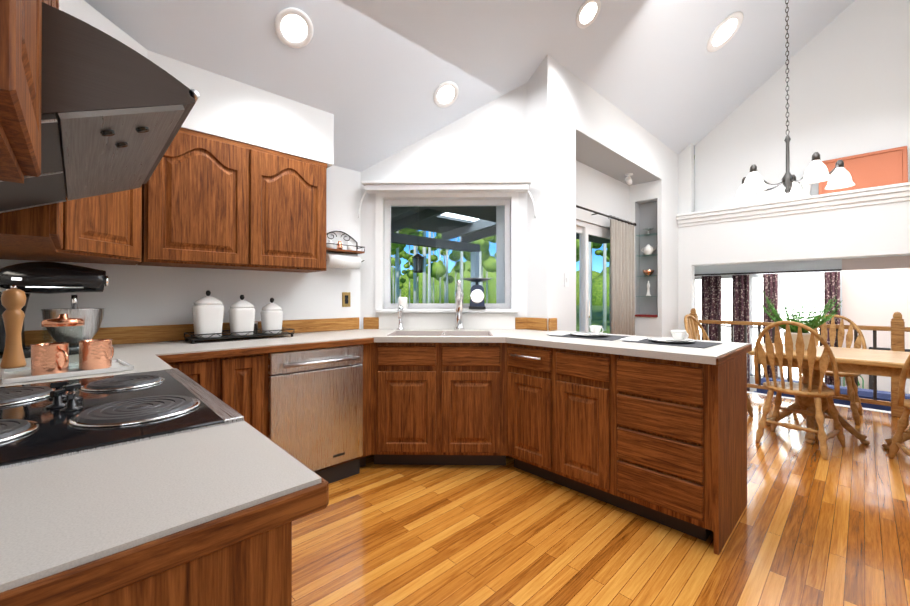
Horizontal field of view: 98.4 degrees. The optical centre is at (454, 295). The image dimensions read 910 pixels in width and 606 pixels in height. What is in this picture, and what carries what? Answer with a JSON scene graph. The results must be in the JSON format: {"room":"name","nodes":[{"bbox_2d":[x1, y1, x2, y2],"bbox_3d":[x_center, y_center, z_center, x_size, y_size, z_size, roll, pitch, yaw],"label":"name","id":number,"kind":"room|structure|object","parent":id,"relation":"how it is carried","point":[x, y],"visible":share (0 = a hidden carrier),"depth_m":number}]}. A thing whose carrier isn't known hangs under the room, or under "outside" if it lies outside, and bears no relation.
{"room":"kitchen","nodes":[
{"label":"kitchen","id":0,"kind":"room"},
{"bbox_2d":[0,165,360,330],"bbox_3d":[-2.319,0.067,1.976,4.070,2.250,0.140,0,0,-44],"label":"wall","id":1,"kind":"structure","parent":0,"point":[135,295],"depth_m":2.63},
{"bbox_2d":[326,231,364,268],"bbox_3d":[-0.902,-0.372,3.144,0.338,0.309,0.132,0,0,-44],"label":"wall shelf","id":2,"kind":"object","parent":1,"relation":"attached to","point":[343,261],"visible":0.88,"depth_m":3.11},
{"bbox_2d":[342,292,350,306],"bbox_3d":[-0.896,0.032,3.242,0.075,0.120,0.007,0,0,-44],"label":"electrical outlet plate","id":3,"kind":"object","parent":1,"relation":"attached to","point":[346,299],"depth_m":3.24},
{"bbox_2d":[59,0,333,168],"bbox_3d":[-0.863,-1.126,1.582,1.704,0.362,2.446,0,0,-44],"label":"soffit","id":4,"kind":"structure","parent":0,"point":[228,108],"depth_m":2.40},
{"bbox_2d":[360,56,547,330],"bbox_3d":[-0.012,-0.377,3.337,1.140,3.150,1.298,0,0,-44],"label":"wall","id":5,"kind":"structure","parent":0,"point":[504,137],"depth_m":3.32},
{"bbox_2d":[375,193,518,312],"bbox_3d":[-0.068,-0.374,3.371,1.209,1.035,0.183,0,0,1],"label":"window","id":6,"kind":"structure","parent":5,"relation":"in","point":[417,307],"depth_m":3.33},
{"bbox_2d":[398,297,407,308],"bbox_3d":[-0.444,0.062,3.349,0.080,0.100,0.080,0,0,-44],"label":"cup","id":7,"kind":"object","parent":6,"relation":"on","point":[403,301],"visible":0.77,"depth_m":3.32},
{"bbox_2d":[461,278,492,308],"bbox_3d":[0.185,-0.018,3.312,0.229,0.258,0.229,0,0,-44],"label":"kitchen scale","id":8,"kind":"object","parent":6,"relation":"on","point":[476,296],"visible":1,"depth_m":3.26},
{"bbox_2d":[358,180,535,217],"bbox_3d":[-0.070,-0.793,3.259,1.483,0.292,0.127,0,0,1],"label":"shelf","id":9,"kind":"object","parent":5,"relation":"attached to","point":[474,186],"visible":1,"depth_m":3.22},
{"bbox_2d":[84,0,854,185],"bbox_3d":[1.284,-2.579,1.436,8.900,3.262,5.950,0,0,-44],"label":"ceiling","id":10,"kind":"structure","parent":0,"point":[371,75],"depth_m":3.01},
{"bbox_2d":[274,7,312,47],"bbox_3d":[-0.935,-1.554,2.281,0.173,0.133,0.215,0,0,40],"label":"recessed light","id":11,"kind":"object","parent":10,"relation":"in","point":[293,27],"depth_m":2.28},
{"bbox_2d":[433,81,457,107],"bbox_3d":[-0.071,-1.572,3.071,0.173,0.133,0.215,0,0,40],"label":"recessed light","id":12,"kind":"object","parent":10,"relation":"in","point":[446,93],"depth_m":3.07},
{"bbox_2d":[576,0,600,28],"bbox_3d":[1.024,-2.172,3.017,0.173,0.133,0.215,0,0,40],"label":"recessed light","id":13,"kind":"object","parent":10,"relation":"in","point":[589,10],"depth_m":3.02},
{"bbox_2d":[625,173,632,184],"bbox_3d":[2.109,-1.411,4.758,0.106,0.128,0.090,0,0,-44],"label":"spotlight","id":14,"kind":"object","parent":10,"relation":"attached to","point":[628,179],"visible":1,"depth_m":4.74},
{"bbox_2d":[707,11,743,51],"bbox_3d":[2.632,-2.566,3.828,0.292,0.222,0.365,0,0,40],"label":"recessed light","id":15,"kind":"object","parent":10,"relation":"in","point":[724,32],"depth_m":3.82},
{"bbox_2d":[733,0,854,202],"bbox_3d":[2.992,-1.915,3.528,0.810,2.018,0.845,0,0,-44],"label":"chandelier","id":16,"kind":"object","parent":10,"relation":"hanging from","point":[816,171],"visible":1,"depth_m":3.43},
{"bbox_2d":[496,54,677,336],"bbox_3d":[1.725,-0.372,4.481,3.229,3.150,0.540,0,0,-44],"label":"wall","id":17,"kind":"structure","parent":0,"point":[575,103],"depth_m":3.92},
{"bbox_2d":[564,273,568,286],"bbox_3d":[0.957,-0.131,3.360,0.070,0.120,0.010,0,0,-44],"label":"light switch","id":18,"kind":"object","parent":17,"relation":"attached to","point":[566,275],"depth_m":3.35},
{"bbox_2d":[576,220,609,332],"bbox_3d":[1.496,0.185,4.522,1.792,2.036,0.100,0,0,-44],"label":"door","id":19,"kind":"structure","parent":17,"relation":"in","point":[584,230],"depth_m":4.51},
{"bbox_2d":[576,205,636,225],"bbox_3d":[1.595,-0.932,4.460,2.090,0.042,0.110,0,0,-44],"label":"curtain rod","id":20,"kind":"object","parent":17,"relation":"attached to","point":[596,212],"visible":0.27,"depth_m":4.50},
{"bbox_2d":[608,215,634,334],"bbox_3d":[2.084,0.116,4.877,0.686,2.136,0.088,0,0,-44],"label":"door curtain","id":21,"kind":"object","parent":20,"relation":"hanging from","point":[622,293],"visible":0.75,"depth_m":4.83},
{"bbox_2d":[635,201,657,314],"bbox_3d":[2.542,-0.497,5.156,0.155,1.493,0.279,0,0,-44],"label":"lining","id":22,"kind":"object","parent":17,"relation":"attached to","point":[645,215],"visible":0.68,"depth_m":5.23},
{"bbox_2d":[635,234,657,316],"bbox_3d":[2.531,-0.264,5.145,0.172,1.078,0.272,0,0,-44],"label":"shelf niche","id":23,"kind":"object","parent":22,"relation":"attached to","point":[642,315],"visible":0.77,"depth_m":5.12},
{"bbox_2d":[643,228,653,234],"bbox_3d":[2.539,-0.841,5.155,0.130,0.075,0.130,0,0,-44],"label":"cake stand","id":24,"kind":"object","parent":23,"relation":"on","point":[648,230],"visible":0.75,"depth_m":5.13},
{"bbox_2d":[643,270,653,275],"bbox_3d":[2.539,-0.298,5.153,0.139,0.070,0.140,0,0,-44],"label":"bowl","id":25,"kind":"object","parent":23,"relation":"on","point":[647,272],"visible":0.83,"depth_m":5.11},
{"bbox_2d":[646,281,650,295],"bbox_3d":[2.539,-0.096,5.152,0.064,0.205,0.064,0,0,-44],"label":"figurine","id":26,"kind":"object","parent":23,"relation":"on","point":[648,289],"visible":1,"depth_m":5.14},
{"bbox_2d":[641,244,656,254],"bbox_3d":[2.546,-0.604,5.147,0.122,0.142,0.201,0,0,-44],"label":"teapot","id":27,"kind":"object","parent":23,"relation":"on","point":[648,249],"visible":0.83,"depth_m":5.11},
{"bbox_2d":[292,393,909,605],"bbox_3d":[1.130,1.214,1.307,8.520,0.050,6.000,0,0,-44],"label":"floor","id":28,"kind":"structure","parent":0,"point":[812,527],"depth_m":1.91},
{"bbox_2d":[0,0,751,605],"bbox_3d":[-0.293,0.126,2.084,3.240,2.134,2.506,0,0,-44],"label":"fitted kitchen","id":29,"kind":"object","parent":28,"relation":"on","point":[172,468],"visible":0.98,"depth_m":1.85},
{"bbox_2d":[0,285,26,368],"bbox_3d":[-1.695,0.117,1.508,0.068,0.316,0.068,0,0,-44],"label":"pepper mill","id":30,"kind":"object","parent":29,"relation":"on","point":[13,300],"visible":1,"depth_m":1.49},
{"bbox_2d":[0,261,108,357],"bbox_3d":[-1.911,0.058,1.855,0.413,0.438,0.229,0,0,-44],"label":"stand mixer","id":31,"kind":"object","parent":29,"relation":"on","point":[41,277],"visible":0.67,"depth_m":1.83},
{"bbox_2d":[1,359,133,383],"bbox_3d":[-1.390,0.267,1.413,0.260,0.016,0.320,0,0,40],"label":"tray","id":32,"kind":"object","parent":29,"relation":"on","point":[15,375],"visible":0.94,"depth_m":1.35},
{"bbox_2d":[30,342,68,375],"bbox_3d":[-1.375,0.216,1.332,0.096,0.103,0.113,0,0,-44],"label":"copper mug","id":33,"kind":"object","parent":32,"relation":"on","point":[49,358],"visible":0.94,"depth_m":1.31},
{"bbox_2d":[41,314,84,366],"bbox_3d":[-1.438,0.167,1.442,0.114,0.202,0.114,0,0,-44],"label":"jar","id":34,"kind":"object","parent":32,"relation":"on","point":[63,320],"visible":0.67,"depth_m":1.42},
{"bbox_2d":[78,339,113,369],"bbox_3d":[-1.327,0.217,1.453,0.102,0.103,0.106,0,0,-44],"label":"copper mug","id":35,"kind":"object","parent":32,"relation":"on","point":[96,354],"visible":0.98,"depth_m":1.42},
{"bbox_2d":[184,327,293,343],"bbox_3d":[-1.378,0.253,2.541,0.595,0.053,0.206,0,0,-44],"label":"tray","id":36,"kind":"object","parent":29,"relation":"on","point":[192,338],"visible":0.73,"depth_m":2.45},
{"bbox_2d":[192,290,223,337],"bbox_3d":[-1.515,0.111,2.409,0.156,0.287,0.156,0,0,-44],"label":"canister","id":37,"kind":"object","parent":36,"relation":"on","point":[208,312],"visible":1,"depth_m":2.35},
{"bbox_2d":[229,295,255,335],"bbox_3d":[-1.378,0.124,2.541,0.140,0.262,0.140,0,0,-44],"label":"medium canister","id":38,"kind":"object","parent":36,"relation":"on","point":[241,315],"visible":1,"depth_m":2.49},
{"bbox_2d":[260,298,282,333],"bbox_3d":[-1.245,0.134,2.669,0.126,0.242,0.126,0,0,-44],"label":"canister","id":39,"kind":"object","parent":36,"relation":"on","point":[271,313],"visible":0.94,"depth_m":2.63},
{"bbox_2d":[254,322,257,332],"bbox_3d":[-1.387,0.231,2.687,0.070,0.099,0.037,0,0,-44],"label":"photo frame","id":40,"kind":"object","parent":29,"relation":"on","point":[255,325],"visible":0.21,"depth_m":2.70},
{"bbox_2d":[546,326,630,340],"bbox_3d":[0.902,0.244,2.716,0.342,0.072,0.516,0,0,-44],"label":"place setting","id":41,"kind":"object","parent":29,"relation":"on","point":[595,333],"visible":1,"depth_m":2.66},
{"bbox_2d":[619,330,721,347],"bbox_3d":[1.265,0.243,2.353,0.337,0.072,0.508,0,0,-44],"label":"place setting","id":42,"kind":"object","parent":29,"relation":"on","point":[677,338],"visible":1,"depth_m":2.30},
{"bbox_2d":[684,314,752,416],"bbox_3d":[2.626,0.700,3.948,0.526,1.007,0.540,0,0,-44],"label":"chair","id":43,"kind":"object","parent":28,"relation":"on","point":[690,330],"visible":0.1,"depth_m":4.13},
{"bbox_2d":[689,308,909,416],"bbox_3d":[4.468,0.680,3.854,0.090,1.040,3.840,0,0,-44],"label":"railing","id":44,"kind":"object","parent":28,"relation":"on","point":[897,328],"visible":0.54,"depth_m":4.02},
{"bbox_2d":[754,321,845,459],"bbox_3d":[2.761,0.697,3.163,0.551,1.007,0.541,0,0,-44],"label":"chair","id":45,"kind":"object","parent":28,"relation":"on","point":[800,388],"visible":1,"depth_m":3.06},
{"bbox_2d":[748,343,909,448],"bbox_3d":[3.350,0.835,3.126,0.920,0.725,1.540,0,0,-44],"label":"dining table","id":46,"kind":"object","parent":28,"relation":"on","point":[886,363],"visible":0.56,"depth_m":3.16},
{"bbox_2d":[755,292,842,349],"bbox_3d":[3.010,0.219,3.467,0.586,0.507,0.598,0,0,-44],"label":"fern","id":47,"kind":"object","parent":46,"relation":"on","point":[815,321],"visible":0.73,"depth_m":3.38},
{"bbox_2d":[793,315,866,424],"bbox_3d":[3.778,0.700,3.957,0.540,1.007,0.526,0,0,-44],"label":"chair","id":48,"kind":"object","parent":28,"relation":"on","point":[852,396],"visible":0.42,"depth_m":3.92},
{"bbox_2d":[888,355,909,458],"bbox_3d":[3.253,0.695,2.569,0.559,1.007,0.551,0,0,-44],"label":"chair","id":49,"kind":"object","parent":28,"relation":"on","point":[897,438],"visible":1,"depth_m":2.78},
{"bbox_2d":[676,0,909,413],"bbox_3d":[4.531,-1.049,4.034,0.410,6.000,4.800,0,0,-44],"label":"wall","id":50,"kind":"structure","parent":0,"point":[849,80],"depth_m":4.50},
{"bbox_2d":[801,169,811,195],"bbox_3d":[4.034,-1.281,4.471,0.097,0.345,0.141,0,0,-44],"label":"vase","id":51,"kind":"object","parent":50,"relation":"on","point":[806,189],"visible":0.25,"depth_m":4.46},
{"bbox_2d":[819,146,907,194],"bbox_3d":[4.345,-1.318,4.203,0.107,0.414,0.660,0,0,-44],"label":"framed picture","id":52,"kind":"object","parent":50,"relation":"on","point":[879,168],"visible":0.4,"depth_m":4.13},
{"bbox_2d":[694,256,909,391],"bbox_3d":[6.287,0.693,5.771,0.140,2.530,5.280,0,0,-44],"label":"wall","id":53,"kind":"structure","parent":0,"point":[874,291],"depth_m":5.88},
{"bbox_2d":[695,276,824,382],"bbox_3d":[5.233,0.553,6.874,0.050,1.720,1.870,0,0,-44],"label":"living room window","id":54,"kind":"structure","parent":53,"relation":"in","point":[811,289],"depth_m":6.62},
{"bbox_2d":[694,269,841,275],"bbox_3d":[5.114,-0.388,6.749,0.026,0.026,2.190,0,0,-44],"label":"curtain rod","id":55,"kind":"object","parent":53,"relation":"attached to","point":[770,272],"visible":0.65,"depth_m":6.54},
{"bbox_2d":[701,276,721,340],"bbox_3d":[4.691,0.776,7.181,0.076,2.275,0.314,0,0,-44],"label":"curtain","id":56,"kind":"object","parent":55,"relation":"hanging from","point":[711,296],"visible":0.54,"depth_m":7.16},
{"bbox_2d":[732,275,749,391],"bbox_3d":[5.000,0.775,6.861,0.076,2.275,0.244,0,0,-44],"label":"curtain","id":57,"kind":"object","parent":55,"relation":"hanging from","point":[741,303],"visible":0.54,"depth_m":6.84},
{"bbox_2d":[763,274,777,378],"bbox_3d":[5.280,0.774,6.569,0.076,2.275,0.194,0,0,-44],"label":"curtain","id":58,"kind":"object","parent":55,"relation":"hanging from","point":[770,285],"visible":0.31,"depth_m":6.56},
{"bbox_2d":[825,272,840,385],"bbox_3d":[5.800,0.772,6.028,0.076,2.275,0.174,0,0,-44],"label":"curtain","id":59,"kind":"object","parent":55,"relation":"hanging from","point":[832,285],"visible":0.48,"depth_m":6.02},
{"bbox_2d":[869,347,909,393],"bbox_3d":[6.447,1.257,5.472,0.034,1.000,0.930,0,0,-44],"label":"window","id":60,"kind":"structure","parent":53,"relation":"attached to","point":[883,383],"depth_m":5.68},
{"bbox_3d":[5.487,1.980,4.996,2.680,0.050,5.280,0,0,-44],"label":"floor","id":61,"kind":"structure","parent":0,"visible":0},
{"bbox_2d":[753,377,909,410],"bbox_3d":[4.862,1.513,4.480,0.600,0.880,2.500,0,0,-44],"label":"sofa","id":62,"kind":"object","parent":61,"relation":"on","point":[881,395],"visible":0.1,"depth_m":4.39},
{"bbox_2d":[843,376,863,388],"bbox_3d":[5.939,1.554,5.848,0.150,0.808,0.216,0,0,-44],"label":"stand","id":63,"kind":"object","parent":61,"relation":"on","point":[858,382],"visible":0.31,"depth_m":5.79},
{"label":"outside","id":64,"kind":"structure","parent":0,"visible":0},
{"bbox_2d":[576,305,609,333],"bbox_3d":[7.555,1.918,32.185,95.000,0.600,110.000,0,0,-44],"label":"grass","id":65,"kind":"structure","parent":64,"point":[597,315],"depth_m":28.75},
{"bbox_2d":[391,155,694,331],"bbox_3d":[12.519,-5.613,45.148,98.808,24.025,135.223,0,0,-44],"label":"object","id":66,"kind":"object","parent":65,"relation":"on","point":[439,272],"depth_m":32.00},
{"bbox_3d":[-0.230,1.389,5.951,5.000,0.240,4.220,0,0,-44],"label":"patio","id":67,"kind":"object","parent":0,"visible":0},
{"bbox_2d":[391,206,609,286],"bbox_3d":[-0.117,-0.225,5.840,5.400,2.986,3.945,0,0,-44],"label":"roof","id":68,"kind":"structure","parent":67,"relation":"on","point":[401,219],"depth_m":7.55},
{"bbox_2d":[412,254,423,272],"bbox_3d":[-0.451,-0.846,4.790,0.152,1.140,0.160,0,0,-44],"label":"hanging lantern","id":69,"kind":"object","parent":68,"relation":"hanging from","point":[417,261],"depth_m":4.74}
]}

